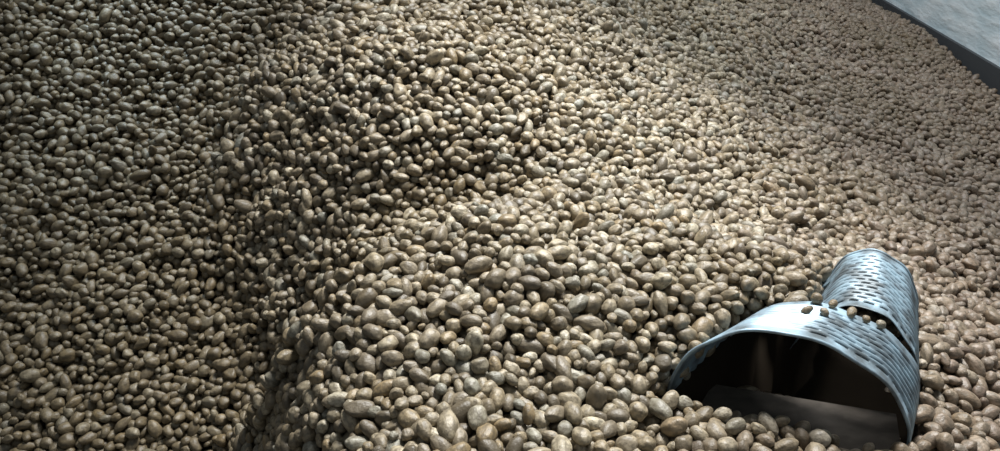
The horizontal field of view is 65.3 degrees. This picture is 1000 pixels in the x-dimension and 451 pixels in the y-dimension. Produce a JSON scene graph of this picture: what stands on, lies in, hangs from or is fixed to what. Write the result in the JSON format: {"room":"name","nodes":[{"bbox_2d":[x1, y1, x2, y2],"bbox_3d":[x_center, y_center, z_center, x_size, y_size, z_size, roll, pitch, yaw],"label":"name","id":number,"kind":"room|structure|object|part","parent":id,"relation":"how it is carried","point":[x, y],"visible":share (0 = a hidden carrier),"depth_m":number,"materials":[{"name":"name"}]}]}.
{"room":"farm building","nodes":[
{"label":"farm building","id":0,"kind":"room"},
{"bbox_2d":[886,0,999,66],"bbox_3d":[3.760,-1.226,3.623,0.200,4.500,10.500,0,30,0],"label":"wall","id":1,"kind":"structure","parent":0,"point":[974,24],"depth_m":6.12,"materials":[{"name":"grey concrete"}]},
{"bbox_2d":[872,0,999,94],"bbox_3d":[3.645,-0.115,4.149,0.030,0.250,10.300,0,30,0],"label":"trim","id":2,"kind":"structure","parent":1,"relation":"attached to","point":[989,72],"depth_m":6.10,"materials":[{"name":"grey metal"}]},
{"bbox_3d":[-0.200,0.716,4.859,8.200,0.100,10.700,0,30,0],"label":"floor","id":3,"kind":"structure","parent":0,"visible":0},
{"bbox_2d":[0,0,999,450],"bbox_3d":[-0.190,-1.103,4.744,7.620,3.166,8.220,0,30,0],"label":"pile","id":4,"kind":"object","parent":3,"relation":"on","point":[226,225],"visible":0.98,"depth_m":3.23,"materials":[{"name":"brown food"}]},
{"bbox_2d":[667,248,919,449],"bbox_3d":[0.931,0.356,2.351,0.662,0.433,0.944,14,33,23],"label":"ventilation duct","id":5,"kind":"object","parent":4,"relation":"on","point":[873,276],"visible":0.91,"depth_m":2.24,"materials":[{"name":"metal"}]},
{"bbox_3d":[0.817,0.594,2.222,0.620,0.025,0.300,7,31,13],"label":"board","id":6,"kind":"part","parent":5,"relation":"part of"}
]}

